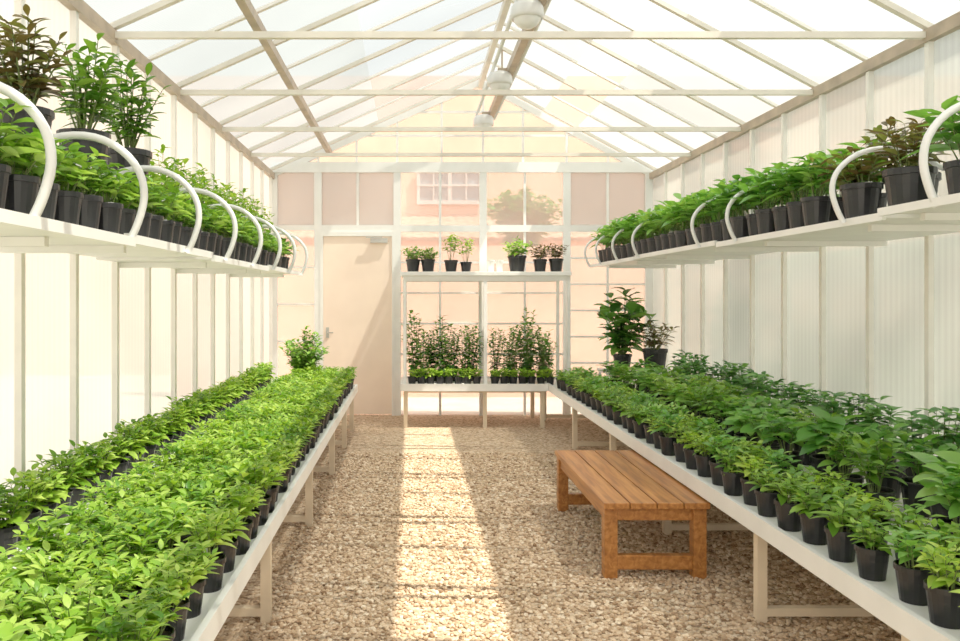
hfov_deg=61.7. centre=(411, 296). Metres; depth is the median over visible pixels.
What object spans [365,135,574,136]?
trim
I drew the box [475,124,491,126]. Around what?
diffuser
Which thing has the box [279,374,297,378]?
seedling
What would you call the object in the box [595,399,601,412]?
pot
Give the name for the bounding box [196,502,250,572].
seedling
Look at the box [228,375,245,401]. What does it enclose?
seedling
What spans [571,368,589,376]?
potted herb
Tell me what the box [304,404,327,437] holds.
seedling
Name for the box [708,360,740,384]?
leafy plant
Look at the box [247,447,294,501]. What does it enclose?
seedling
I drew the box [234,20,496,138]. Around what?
trim
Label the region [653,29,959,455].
wall
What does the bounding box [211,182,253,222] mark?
bushy plant
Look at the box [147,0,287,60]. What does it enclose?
trim
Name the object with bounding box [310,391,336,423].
seedling
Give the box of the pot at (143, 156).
[106,147,151,182]
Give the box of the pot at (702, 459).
[695,453,714,477]
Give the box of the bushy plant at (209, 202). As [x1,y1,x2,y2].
[186,172,227,231]
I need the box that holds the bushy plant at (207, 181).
[179,170,215,230]
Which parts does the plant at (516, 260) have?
pot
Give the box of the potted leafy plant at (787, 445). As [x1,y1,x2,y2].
[758,399,808,449]
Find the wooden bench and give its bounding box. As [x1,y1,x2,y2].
[555,450,709,578]
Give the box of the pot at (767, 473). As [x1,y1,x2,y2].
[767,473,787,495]
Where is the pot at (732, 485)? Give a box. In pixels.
[721,469,744,495]
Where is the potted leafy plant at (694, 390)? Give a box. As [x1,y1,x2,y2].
[678,387,716,427]
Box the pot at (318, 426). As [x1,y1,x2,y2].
[312,424,319,441]
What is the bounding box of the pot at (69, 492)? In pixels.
[57,488,72,518]
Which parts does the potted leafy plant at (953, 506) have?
pot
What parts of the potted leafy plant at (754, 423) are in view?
pot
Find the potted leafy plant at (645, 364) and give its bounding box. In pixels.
[634,364,666,390]
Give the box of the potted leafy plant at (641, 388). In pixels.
[624,367,656,398]
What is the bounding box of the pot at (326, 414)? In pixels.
[322,413,328,428]
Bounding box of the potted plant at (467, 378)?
[461,367,473,383]
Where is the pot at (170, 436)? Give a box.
[157,434,173,454]
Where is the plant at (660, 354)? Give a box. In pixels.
[632,320,678,368]
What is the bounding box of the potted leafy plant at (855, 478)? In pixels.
[817,426,876,498]
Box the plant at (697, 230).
[679,195,720,242]
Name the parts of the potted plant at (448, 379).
pot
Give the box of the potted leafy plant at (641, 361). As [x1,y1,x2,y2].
[629,355,659,387]
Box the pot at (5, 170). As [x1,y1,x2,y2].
[0,163,11,208]
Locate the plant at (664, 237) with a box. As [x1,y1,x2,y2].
[651,205,687,249]
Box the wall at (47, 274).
[0,0,268,519]
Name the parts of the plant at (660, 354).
pot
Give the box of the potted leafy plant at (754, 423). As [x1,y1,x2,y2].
[733,407,795,460]
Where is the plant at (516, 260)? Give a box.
[500,235,531,271]
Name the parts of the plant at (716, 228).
pot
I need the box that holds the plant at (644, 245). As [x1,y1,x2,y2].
[634,213,665,253]
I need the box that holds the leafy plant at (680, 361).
[668,350,693,382]
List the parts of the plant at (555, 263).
pot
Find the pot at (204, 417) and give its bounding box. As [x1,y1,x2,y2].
[190,415,206,428]
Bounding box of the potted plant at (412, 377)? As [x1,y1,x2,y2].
[406,369,417,383]
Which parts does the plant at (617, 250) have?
pot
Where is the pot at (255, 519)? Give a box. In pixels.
[234,508,260,538]
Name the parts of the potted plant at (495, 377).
pot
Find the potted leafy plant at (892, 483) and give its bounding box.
[842,423,920,500]
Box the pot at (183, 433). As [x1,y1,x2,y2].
[181,427,187,440]
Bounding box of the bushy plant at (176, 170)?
[148,144,199,207]
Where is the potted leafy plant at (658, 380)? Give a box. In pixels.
[649,373,680,408]
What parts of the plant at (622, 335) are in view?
pot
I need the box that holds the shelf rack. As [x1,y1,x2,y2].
[401,272,571,383]
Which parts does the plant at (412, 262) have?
pot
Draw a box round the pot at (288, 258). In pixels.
[286,257,289,268]
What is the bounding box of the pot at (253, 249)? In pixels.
[250,248,255,262]
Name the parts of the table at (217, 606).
leg, leg, leg, leg, leg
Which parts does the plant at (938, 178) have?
pot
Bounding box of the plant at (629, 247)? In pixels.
[616,218,638,256]
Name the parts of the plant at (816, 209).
pot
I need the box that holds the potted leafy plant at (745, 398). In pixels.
[729,392,780,410]
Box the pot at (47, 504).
[39,501,57,527]
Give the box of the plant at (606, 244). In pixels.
[596,225,610,261]
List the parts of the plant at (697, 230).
pot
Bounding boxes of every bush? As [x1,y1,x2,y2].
[278,326,329,371]
[400,310,425,380]
[410,330,434,382]
[422,328,446,380]
[428,315,458,382]
[441,329,461,380]
[453,326,476,382]
[460,324,488,380]
[488,328,506,379]
[498,326,519,382]
[501,332,519,372]
[512,307,538,373]
[512,324,536,382]
[528,325,552,380]
[534,331,557,372]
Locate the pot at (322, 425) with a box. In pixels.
[318,417,324,432]
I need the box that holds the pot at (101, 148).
[56,128,110,168]
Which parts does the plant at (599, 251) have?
pot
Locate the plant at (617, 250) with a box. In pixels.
[604,217,624,258]
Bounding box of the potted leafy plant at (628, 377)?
[619,367,642,391]
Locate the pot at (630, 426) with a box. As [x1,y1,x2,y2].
[626,417,634,433]
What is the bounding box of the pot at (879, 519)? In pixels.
[855,517,890,544]
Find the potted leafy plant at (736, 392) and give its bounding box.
[713,381,745,418]
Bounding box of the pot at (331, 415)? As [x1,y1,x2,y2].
[329,405,334,420]
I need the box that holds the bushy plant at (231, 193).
[218,185,251,219]
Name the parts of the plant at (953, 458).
pot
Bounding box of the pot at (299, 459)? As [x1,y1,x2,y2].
[295,447,302,467]
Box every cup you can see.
[487,260,494,271]
[495,260,502,271]
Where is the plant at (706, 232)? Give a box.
[685,187,720,242]
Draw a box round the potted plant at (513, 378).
[508,369,519,383]
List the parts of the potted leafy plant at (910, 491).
pot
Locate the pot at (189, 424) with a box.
[185,422,192,435]
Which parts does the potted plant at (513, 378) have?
pot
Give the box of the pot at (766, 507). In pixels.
[754,487,780,516]
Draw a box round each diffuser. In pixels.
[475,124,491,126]
[489,83,509,89]
[513,14,540,29]
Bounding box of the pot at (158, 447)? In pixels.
[155,439,164,459]
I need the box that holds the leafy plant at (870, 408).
[854,402,907,462]
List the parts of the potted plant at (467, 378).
pot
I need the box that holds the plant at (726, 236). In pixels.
[710,184,748,240]
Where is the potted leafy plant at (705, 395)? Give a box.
[683,384,730,430]
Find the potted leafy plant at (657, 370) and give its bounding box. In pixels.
[653,368,664,390]
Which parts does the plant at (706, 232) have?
pot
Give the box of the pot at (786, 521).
[774,497,800,531]
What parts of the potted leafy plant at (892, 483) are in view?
pot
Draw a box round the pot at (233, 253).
[231,241,236,258]
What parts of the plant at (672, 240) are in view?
pot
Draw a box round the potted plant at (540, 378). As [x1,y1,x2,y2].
[535,369,546,383]
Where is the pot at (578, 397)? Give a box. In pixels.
[574,388,585,400]
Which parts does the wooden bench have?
leg, rail, leg, leg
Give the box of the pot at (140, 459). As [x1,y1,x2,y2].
[136,452,144,467]
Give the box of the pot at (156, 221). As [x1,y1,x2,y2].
[149,215,163,239]
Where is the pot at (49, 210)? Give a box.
[38,181,59,219]
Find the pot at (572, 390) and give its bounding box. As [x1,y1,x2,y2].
[571,386,579,397]
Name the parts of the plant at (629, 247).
pot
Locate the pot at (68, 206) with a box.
[54,190,83,224]
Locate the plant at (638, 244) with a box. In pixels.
[625,218,646,254]
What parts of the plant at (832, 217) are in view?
pot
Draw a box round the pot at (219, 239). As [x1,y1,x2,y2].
[215,235,222,255]
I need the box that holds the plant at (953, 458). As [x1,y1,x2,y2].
[905,450,959,529]
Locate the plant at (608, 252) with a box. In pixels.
[599,222,622,260]
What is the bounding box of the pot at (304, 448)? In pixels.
[299,441,307,460]
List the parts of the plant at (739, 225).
pot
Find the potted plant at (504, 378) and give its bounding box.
[497,367,509,383]
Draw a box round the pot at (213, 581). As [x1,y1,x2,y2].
[198,552,225,592]
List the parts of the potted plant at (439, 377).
pot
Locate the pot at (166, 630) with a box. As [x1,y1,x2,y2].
[132,625,174,640]
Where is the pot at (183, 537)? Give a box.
[166,529,193,548]
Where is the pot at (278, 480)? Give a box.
[275,480,280,501]
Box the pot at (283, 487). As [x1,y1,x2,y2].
[278,469,290,492]
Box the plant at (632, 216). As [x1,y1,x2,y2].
[618,209,645,256]
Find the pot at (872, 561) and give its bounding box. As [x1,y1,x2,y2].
[854,542,890,581]
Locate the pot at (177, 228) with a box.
[172,221,181,243]
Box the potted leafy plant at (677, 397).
[661,381,712,414]
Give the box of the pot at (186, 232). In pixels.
[179,227,192,245]
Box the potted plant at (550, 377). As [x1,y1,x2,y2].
[544,367,554,384]
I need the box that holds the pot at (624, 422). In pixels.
[620,413,633,428]
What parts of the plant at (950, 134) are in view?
pot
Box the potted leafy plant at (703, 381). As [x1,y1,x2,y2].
[686,372,716,412]
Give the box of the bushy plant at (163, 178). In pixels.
[146,152,184,219]
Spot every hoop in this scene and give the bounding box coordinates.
[0,82,56,216]
[53,131,147,236]
[114,165,201,253]
[168,188,237,260]
[206,204,262,265]
[239,216,281,269]
[250,225,296,272]
[269,232,307,275]
[584,237,629,266]
[595,235,605,264]
[611,229,623,261]
[631,221,686,258]
[690,198,758,247]
[725,184,797,241]
[829,146,944,223]
[919,102,959,207]
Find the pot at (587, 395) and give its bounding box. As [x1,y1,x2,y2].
[584,393,591,406]
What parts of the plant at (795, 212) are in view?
pot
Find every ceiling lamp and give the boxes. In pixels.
[473,112,493,126]
[487,68,511,89]
[510,0,543,29]
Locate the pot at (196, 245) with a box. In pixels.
[192,228,201,248]
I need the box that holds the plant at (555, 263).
[546,243,567,271]
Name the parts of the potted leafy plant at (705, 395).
pot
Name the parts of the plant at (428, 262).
pot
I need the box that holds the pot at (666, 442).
[659,434,678,455]
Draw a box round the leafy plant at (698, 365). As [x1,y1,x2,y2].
[684,354,710,380]
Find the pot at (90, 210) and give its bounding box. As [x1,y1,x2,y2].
[79,194,102,228]
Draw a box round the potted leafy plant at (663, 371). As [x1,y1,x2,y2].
[658,365,683,397]
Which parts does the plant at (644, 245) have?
pot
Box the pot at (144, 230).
[134,212,151,237]
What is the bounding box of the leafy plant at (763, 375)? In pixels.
[742,371,783,407]
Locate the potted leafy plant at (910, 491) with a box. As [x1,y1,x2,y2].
[886,434,959,517]
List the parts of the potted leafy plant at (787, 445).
pot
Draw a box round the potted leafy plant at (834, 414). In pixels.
[801,412,846,455]
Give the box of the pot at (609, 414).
[605,404,619,420]
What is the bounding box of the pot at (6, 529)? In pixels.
[0,523,19,557]
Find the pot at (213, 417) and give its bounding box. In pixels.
[210,409,216,421]
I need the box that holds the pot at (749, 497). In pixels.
[740,476,765,505]
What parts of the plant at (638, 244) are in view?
pot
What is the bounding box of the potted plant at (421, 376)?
[415,367,426,383]
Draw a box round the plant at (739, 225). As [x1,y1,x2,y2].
[712,174,759,237]
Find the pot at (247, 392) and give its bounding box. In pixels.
[244,390,250,402]
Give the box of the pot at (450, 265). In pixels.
[444,260,457,271]
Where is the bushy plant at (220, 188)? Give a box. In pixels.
[217,187,248,215]
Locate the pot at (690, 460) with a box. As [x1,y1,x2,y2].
[683,447,703,469]
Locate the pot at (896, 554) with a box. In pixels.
[894,537,924,559]
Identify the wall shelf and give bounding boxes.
[0,208,299,276]
[589,193,959,267]
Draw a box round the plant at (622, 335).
[594,287,657,366]
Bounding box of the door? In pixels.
[323,236,391,413]
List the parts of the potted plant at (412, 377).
pot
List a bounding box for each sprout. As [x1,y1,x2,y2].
[442,234,460,271]
[456,238,474,271]
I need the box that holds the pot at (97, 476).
[80,473,100,501]
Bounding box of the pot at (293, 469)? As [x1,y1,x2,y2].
[290,455,297,474]
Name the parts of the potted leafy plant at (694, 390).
pot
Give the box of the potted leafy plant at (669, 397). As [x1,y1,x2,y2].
[656,380,689,418]
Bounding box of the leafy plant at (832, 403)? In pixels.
[810,391,859,446]
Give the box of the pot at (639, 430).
[633,419,650,438]
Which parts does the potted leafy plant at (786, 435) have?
pot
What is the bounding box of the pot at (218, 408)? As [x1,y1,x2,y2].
[215,406,222,418]
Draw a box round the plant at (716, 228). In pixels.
[701,186,740,240]
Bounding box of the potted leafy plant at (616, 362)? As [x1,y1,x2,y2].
[596,360,628,387]
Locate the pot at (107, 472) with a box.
[95,468,113,492]
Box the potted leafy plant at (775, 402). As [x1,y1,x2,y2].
[739,396,787,433]
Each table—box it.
[8,384,357,640]
[401,376,547,427]
[545,377,959,640]
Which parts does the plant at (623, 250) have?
pot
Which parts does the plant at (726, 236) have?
pot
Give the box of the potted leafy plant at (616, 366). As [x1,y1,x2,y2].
[603,365,629,384]
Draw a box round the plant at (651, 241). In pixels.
[639,213,665,252]
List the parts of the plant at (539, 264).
pot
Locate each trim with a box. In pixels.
[14,0,25,489]
[58,0,274,178]
[70,10,78,454]
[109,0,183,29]
[112,46,118,445]
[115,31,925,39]
[144,73,150,417]
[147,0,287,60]
[171,95,176,421]
[176,0,378,87]
[180,90,812,95]
[192,113,197,395]
[199,0,443,107]
[210,128,214,389]
[219,0,502,125]
[222,127,740,131]
[226,141,229,379]
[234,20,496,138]
[235,0,331,152]
[239,152,242,378]
[248,41,489,151]
[250,162,253,366]
[251,153,690,156]
[260,59,484,160]
[260,170,263,363]
[269,177,271,374]
[270,75,479,170]
[272,172,277,380]
[273,162,652,172]
[277,79,478,175]
[277,225,313,230]
[314,172,321,369]
[320,232,393,415]
[322,225,392,231]
[355,140,357,161]
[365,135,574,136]
[393,172,400,415]
[396,122,397,161]
[401,397,580,413]
[419,111,529,112]
[441,102,442,161]
[478,0,511,88]
[479,172,486,415]
[482,87,483,161]
[483,82,644,173]
[485,77,656,170]
[488,0,546,117]
[491,61,674,160]
[496,43,694,151]
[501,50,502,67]
[503,22,717,138]
[511,0,745,125]
[522,108,523,161]
[562,172,570,413]
[565,132,567,161]
[571,225,603,231]
[574,0,778,107]
[644,172,652,347]
[648,0,818,87]
[649,11,959,178]
[664,172,666,367]
[681,164,684,367]
[700,154,704,368]
[723,142,727,391]
[749,0,868,60]
[750,129,754,379]
[781,113,786,399]
[819,94,825,403]
[866,71,873,418]
[868,0,933,29]
[924,42,933,454]
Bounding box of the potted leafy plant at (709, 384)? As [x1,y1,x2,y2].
[700,377,740,417]
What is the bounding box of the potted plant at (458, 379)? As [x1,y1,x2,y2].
[453,368,463,383]
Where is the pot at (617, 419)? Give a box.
[612,408,623,424]
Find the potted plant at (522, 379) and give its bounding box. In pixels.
[517,367,528,383]
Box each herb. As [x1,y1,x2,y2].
[0,98,44,208]
[0,127,63,213]
[15,126,83,219]
[33,139,108,224]
[34,166,91,191]
[62,150,122,228]
[88,159,134,233]
[91,167,158,234]
[120,174,164,237]
[125,184,173,239]
[146,186,183,242]
[148,183,197,243]
[167,200,195,245]
[172,201,208,248]
[187,206,215,250]
[193,208,227,254]
[203,205,230,255]
[210,212,242,257]
[212,218,246,258]
[226,215,255,261]
[228,214,250,259]
[237,224,263,261]
[242,227,262,262]
[248,228,270,264]
[254,228,271,265]
[254,236,276,265]
[264,235,277,265]
[272,240,288,266]
[275,240,291,266]
[281,236,300,268]
[281,238,292,267]
[554,369,566,388]
[557,371,565,390]
[559,372,578,392]
[564,370,584,395]
[567,376,581,397]
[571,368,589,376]
[571,376,587,400]
[576,381,590,403]
[578,374,603,406]
[581,367,597,380]
[582,384,604,409]
[584,373,601,384]
[590,387,610,412]
[596,376,611,392]
[596,390,619,416]
[600,388,624,420]
[605,381,628,393]
[606,394,631,424]
[608,385,625,393]
[612,399,637,428]
[617,386,637,402]
[619,403,639,433]
[623,391,643,405]
[626,401,655,438]
[629,391,648,403]
[633,392,661,413]
[634,401,667,443]
[644,417,666,448]
[646,397,664,422]
[650,409,683,455]
[652,403,673,423]
[663,401,687,434]
[665,423,696,462]
[669,410,693,438]
[678,416,711,441]
[678,430,711,469]
[690,431,717,477]
[693,418,726,433]
[702,423,728,459]
[703,434,745,485]
[711,446,751,495]
[719,436,754,465]
[727,437,765,470]
[730,451,778,505]
[742,445,790,477]
[746,467,786,516]
[761,447,800,495]
[762,469,815,531]
[782,464,820,504]
[787,483,841,545]
[803,466,852,510]
[810,495,871,562]
[829,481,870,524]
[833,492,907,544]
[845,516,899,581]
[873,501,945,559]
[880,526,958,605]
[902,518,959,580]
[914,540,959,629]
[950,578,959,606]
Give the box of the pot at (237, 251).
[234,242,240,259]
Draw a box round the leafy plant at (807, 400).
[789,390,843,431]
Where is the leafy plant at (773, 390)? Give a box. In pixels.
[762,379,797,411]
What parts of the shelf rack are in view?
post, post, post, rail, post, rail, post, post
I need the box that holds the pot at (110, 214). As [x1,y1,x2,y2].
[98,202,122,233]
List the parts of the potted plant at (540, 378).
pot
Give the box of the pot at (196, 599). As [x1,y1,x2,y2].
[175,574,205,618]
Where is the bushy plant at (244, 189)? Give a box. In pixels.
[236,188,263,229]
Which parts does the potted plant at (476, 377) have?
pot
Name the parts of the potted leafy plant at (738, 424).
pot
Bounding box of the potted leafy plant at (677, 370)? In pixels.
[668,369,689,403]
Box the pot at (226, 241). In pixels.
[220,237,230,257]
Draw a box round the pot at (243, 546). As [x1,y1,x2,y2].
[230,518,253,555]
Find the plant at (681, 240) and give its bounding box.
[662,197,697,246]
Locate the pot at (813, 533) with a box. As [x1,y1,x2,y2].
[798,510,830,545]
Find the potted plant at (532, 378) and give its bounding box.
[527,369,535,383]
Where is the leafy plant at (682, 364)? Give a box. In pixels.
[678,359,704,389]
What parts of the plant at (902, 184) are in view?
pot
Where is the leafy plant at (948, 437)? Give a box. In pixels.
[912,406,959,463]
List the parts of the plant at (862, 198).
pot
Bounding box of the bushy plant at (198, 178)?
[190,163,232,232]
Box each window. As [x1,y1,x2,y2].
[277,266,313,378]
[278,173,313,224]
[322,173,392,224]
[401,225,478,414]
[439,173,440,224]
[487,225,562,414]
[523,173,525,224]
[571,173,644,224]
[571,257,644,375]
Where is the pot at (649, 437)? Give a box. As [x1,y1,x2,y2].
[644,424,661,443]
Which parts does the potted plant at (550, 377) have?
pot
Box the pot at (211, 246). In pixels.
[207,233,217,254]
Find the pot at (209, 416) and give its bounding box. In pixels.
[203,411,212,427]
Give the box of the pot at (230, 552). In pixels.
[210,537,237,572]
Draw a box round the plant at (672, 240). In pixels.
[659,200,688,248]
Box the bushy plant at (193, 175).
[160,159,207,226]
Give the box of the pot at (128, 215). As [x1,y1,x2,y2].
[119,208,135,234]
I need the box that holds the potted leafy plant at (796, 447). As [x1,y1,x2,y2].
[785,408,817,465]
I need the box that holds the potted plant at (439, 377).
[434,369,445,383]
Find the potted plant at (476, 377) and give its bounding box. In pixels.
[471,368,483,383]
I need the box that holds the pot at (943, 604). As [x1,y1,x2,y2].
[923,578,959,629]
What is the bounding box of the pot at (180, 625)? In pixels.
[150,597,189,640]
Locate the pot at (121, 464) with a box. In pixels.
[106,459,128,479]
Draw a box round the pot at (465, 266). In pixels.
[460,262,471,271]
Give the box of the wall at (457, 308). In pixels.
[278,246,643,396]
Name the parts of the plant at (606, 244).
pot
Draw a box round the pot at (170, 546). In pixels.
[154,543,179,556]
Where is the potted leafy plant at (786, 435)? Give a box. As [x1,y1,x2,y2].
[753,415,806,476]
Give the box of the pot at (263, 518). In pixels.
[249,494,270,525]
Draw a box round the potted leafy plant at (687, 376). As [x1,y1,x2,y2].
[675,375,704,407]
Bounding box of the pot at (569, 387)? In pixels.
[566,384,572,395]
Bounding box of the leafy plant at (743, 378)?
[729,369,763,405]
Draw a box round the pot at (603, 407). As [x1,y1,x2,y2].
[601,402,606,416]
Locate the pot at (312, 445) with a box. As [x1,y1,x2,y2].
[309,429,316,448]
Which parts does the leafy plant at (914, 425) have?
pot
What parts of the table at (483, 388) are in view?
leg, leg, leg, leg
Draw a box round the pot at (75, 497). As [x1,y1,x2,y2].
[69,484,86,509]
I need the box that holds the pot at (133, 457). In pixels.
[124,453,138,477]
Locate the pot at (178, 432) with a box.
[171,430,181,442]
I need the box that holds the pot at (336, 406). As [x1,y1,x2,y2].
[334,400,339,412]
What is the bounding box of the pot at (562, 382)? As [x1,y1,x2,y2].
[559,379,565,390]
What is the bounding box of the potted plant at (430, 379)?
[424,368,435,383]
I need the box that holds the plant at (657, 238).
[641,204,679,250]
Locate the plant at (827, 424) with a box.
[785,405,886,485]
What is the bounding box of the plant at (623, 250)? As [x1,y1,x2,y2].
[609,220,630,258]
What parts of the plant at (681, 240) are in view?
pot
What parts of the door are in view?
plate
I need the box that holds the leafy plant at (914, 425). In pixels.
[885,410,942,476]
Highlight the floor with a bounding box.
[214,414,900,640]
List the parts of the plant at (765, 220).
pot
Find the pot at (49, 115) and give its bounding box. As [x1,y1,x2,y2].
[0,103,54,133]
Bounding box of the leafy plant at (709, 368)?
[696,364,728,381]
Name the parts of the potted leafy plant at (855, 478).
pot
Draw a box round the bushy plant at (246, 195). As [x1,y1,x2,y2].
[246,195,263,232]
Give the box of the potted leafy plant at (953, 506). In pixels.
[918,464,959,540]
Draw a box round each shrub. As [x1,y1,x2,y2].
[0,4,72,133]
[51,33,129,168]
[96,52,170,182]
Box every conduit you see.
[475,0,517,115]
[493,0,550,119]
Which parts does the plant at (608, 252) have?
pot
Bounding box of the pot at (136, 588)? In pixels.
[111,583,142,618]
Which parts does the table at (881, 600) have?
leg, leg, leg, leg, leg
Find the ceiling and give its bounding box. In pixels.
[84,0,959,169]
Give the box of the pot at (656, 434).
[652,431,666,448]
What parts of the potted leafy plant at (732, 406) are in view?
pot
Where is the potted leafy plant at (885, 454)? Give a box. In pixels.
[842,430,911,519]
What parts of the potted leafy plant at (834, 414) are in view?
pot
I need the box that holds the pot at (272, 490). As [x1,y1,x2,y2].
[254,485,277,513]
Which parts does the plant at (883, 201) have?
pot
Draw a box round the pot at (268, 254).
[265,252,269,265]
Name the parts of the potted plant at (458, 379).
pot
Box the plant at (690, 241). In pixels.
[672,189,704,245]
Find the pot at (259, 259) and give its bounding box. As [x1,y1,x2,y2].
[254,248,261,264]
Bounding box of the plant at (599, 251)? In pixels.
[589,227,604,261]
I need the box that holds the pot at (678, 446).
[673,441,691,462]
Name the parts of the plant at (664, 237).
pot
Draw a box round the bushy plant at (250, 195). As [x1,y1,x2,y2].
[239,195,267,230]
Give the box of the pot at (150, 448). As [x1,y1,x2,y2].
[141,444,155,462]
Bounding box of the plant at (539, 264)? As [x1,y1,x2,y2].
[528,244,550,271]
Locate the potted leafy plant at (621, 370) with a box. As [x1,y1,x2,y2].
[611,364,642,387]
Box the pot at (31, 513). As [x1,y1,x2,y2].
[8,508,41,540]
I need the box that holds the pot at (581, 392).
[580,391,589,403]
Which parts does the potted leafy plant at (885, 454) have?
pot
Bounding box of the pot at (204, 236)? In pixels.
[199,232,209,250]
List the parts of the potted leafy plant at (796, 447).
pot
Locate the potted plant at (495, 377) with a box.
[487,369,500,383]
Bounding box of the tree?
[487,184,561,245]
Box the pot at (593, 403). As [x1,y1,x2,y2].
[590,396,597,409]
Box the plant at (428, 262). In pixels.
[417,247,438,271]
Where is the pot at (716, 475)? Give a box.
[709,459,732,485]
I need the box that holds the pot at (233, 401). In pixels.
[230,398,236,407]
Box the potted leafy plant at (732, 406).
[706,395,756,444]
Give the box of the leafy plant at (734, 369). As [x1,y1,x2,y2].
[717,362,751,406]
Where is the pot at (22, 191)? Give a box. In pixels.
[5,174,40,213]
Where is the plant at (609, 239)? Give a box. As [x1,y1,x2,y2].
[600,227,629,259]
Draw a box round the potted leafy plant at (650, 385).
[635,372,669,398]
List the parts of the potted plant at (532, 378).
pot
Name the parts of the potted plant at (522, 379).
pot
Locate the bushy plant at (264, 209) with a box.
[257,203,274,236]
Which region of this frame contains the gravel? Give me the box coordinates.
[237,451,900,640]
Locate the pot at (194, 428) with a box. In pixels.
[192,419,199,433]
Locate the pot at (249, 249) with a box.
[246,245,252,261]
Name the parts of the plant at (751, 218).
pot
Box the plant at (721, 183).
[714,178,735,221]
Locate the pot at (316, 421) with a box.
[315,421,321,437]
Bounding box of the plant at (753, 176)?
[735,176,767,213]
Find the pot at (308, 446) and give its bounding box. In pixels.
[301,435,311,453]
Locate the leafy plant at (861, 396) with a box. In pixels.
[835,392,889,457]
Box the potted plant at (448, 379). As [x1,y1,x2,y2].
[444,367,453,383]
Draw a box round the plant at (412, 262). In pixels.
[400,246,425,271]
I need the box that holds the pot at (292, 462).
[286,460,293,482]
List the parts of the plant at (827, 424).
pot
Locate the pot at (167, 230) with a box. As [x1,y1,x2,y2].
[160,220,174,242]
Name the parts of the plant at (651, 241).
pot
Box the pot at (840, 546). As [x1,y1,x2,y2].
[824,524,857,562]
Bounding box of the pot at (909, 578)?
[893,559,935,605]
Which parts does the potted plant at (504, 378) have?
pot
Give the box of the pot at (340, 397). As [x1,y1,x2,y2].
[338,394,342,406]
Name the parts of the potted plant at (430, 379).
pot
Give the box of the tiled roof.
[278,216,600,237]
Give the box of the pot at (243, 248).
[239,243,247,261]
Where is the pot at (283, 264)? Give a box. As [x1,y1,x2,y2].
[281,257,286,267]
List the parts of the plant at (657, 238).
pot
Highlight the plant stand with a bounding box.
[597,368,661,375]
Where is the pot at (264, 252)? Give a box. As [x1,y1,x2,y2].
[260,250,267,265]
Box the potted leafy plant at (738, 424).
[722,406,773,446]
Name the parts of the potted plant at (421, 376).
pot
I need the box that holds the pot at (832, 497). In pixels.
[816,492,838,510]
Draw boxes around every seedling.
[0,480,33,557]
[0,540,56,618]
[0,570,20,622]
[0,574,64,640]
[0,599,35,640]
[0,615,88,640]
[3,467,55,540]
[7,516,90,596]
[16,463,69,527]
[19,546,97,619]
[23,577,135,640]
[28,449,83,518]
[28,501,101,571]
[50,445,94,509]
[50,524,118,610]
[61,558,141,638]
[68,440,111,501]
[73,498,123,553]
[78,439,118,492]
[78,478,139,527]
[78,514,140,594]
[79,602,175,640]
[94,470,147,501]
[96,544,163,618]
[98,432,134,479]
[100,497,156,562]
[107,421,145,477]
[107,517,181,587]
[114,419,155,467]
[114,485,181,542]
[119,582,193,640]
[123,463,166,497]
[124,414,162,462]
[129,547,206,640]
[130,454,176,489]
[132,471,190,505]
[132,503,195,556]
[142,413,169,459]
[150,467,194,513]
[151,412,179,454]
[152,533,221,618]
[153,496,211,548]
[154,442,190,474]
[159,406,190,442]
[165,396,202,435]
[165,402,190,440]
[165,458,211,490]
[171,438,201,469]
[173,480,220,528]
[174,508,236,592]
[178,454,220,473]
[179,434,209,467]
[182,471,228,514]
[184,425,215,443]
[186,391,213,428]
[188,438,228,471]
[189,388,216,427]
[189,397,205,433]
[192,464,240,518]
[194,419,229,459]
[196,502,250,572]
[203,389,221,421]
[203,436,239,458]
[203,454,248,488]
[206,419,232,436]
[207,484,267,555]
[208,384,231,415]
[208,429,243,452]
[209,383,236,411]
[209,386,227,418]
[215,407,244,435]
[215,408,244,429]
[216,445,261,491]
[217,379,241,407]
[219,427,252,455]
[224,478,267,538]
[226,419,258,433]
[227,378,244,403]
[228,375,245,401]
[228,435,271,485]
[230,403,252,420]
[230,458,290,525]
[231,373,249,404]
[233,416,264,439]
[234,400,257,419]
[238,370,257,397]
[238,429,275,465]
[239,409,273,430]
[240,374,254,402]
[241,399,260,416]
[242,427,275,454]
[243,396,266,403]
[244,368,261,396]
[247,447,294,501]
[248,367,262,389]
[248,390,271,409]
[248,404,278,428]
[249,457,291,513]
[251,362,269,389]
[251,367,267,387]
[251,422,282,444]
[254,387,275,398]
[254,398,283,412]
[254,401,283,423]
[255,419,284,443]
[256,364,271,386]
[259,445,301,492]
[260,386,280,398]
[261,362,274,384]
[265,396,288,417]
[266,382,284,394]
[266,437,300,482]
[267,415,292,440]
[269,380,288,388]
[270,377,286,386]
[270,389,294,402]
[270,409,298,426]
[270,432,307,474]
[271,375,291,386]
[275,384,295,394]
[276,403,300,419]
[277,391,292,400]
[278,395,310,414]
[278,424,311,467]
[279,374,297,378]
[279,399,308,413]
[280,418,314,460]
[282,379,308,391]
[285,414,320,453]
[289,368,304,374]
[289,392,316,404]
[289,404,321,448]
[292,378,314,387]
[293,384,318,404]
[293,388,319,404]
[296,372,314,382]
[297,404,324,441]
[303,365,321,373]
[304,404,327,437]
[305,370,319,384]
[305,382,325,391]
[307,400,331,432]
[308,376,329,389]
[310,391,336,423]
[310,396,331,428]
[312,373,331,382]
[316,368,334,378]
[316,386,338,409]
[319,388,339,420]
[320,382,342,412]
[321,366,338,371]
[326,377,349,403]
[327,378,346,406]
[333,375,348,398]
[334,368,353,393]
[334,371,352,395]
[339,366,356,388]
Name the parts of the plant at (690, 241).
pot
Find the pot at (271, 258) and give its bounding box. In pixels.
[268,252,274,265]
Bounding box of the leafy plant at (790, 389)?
[774,383,816,428]
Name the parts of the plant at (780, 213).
pot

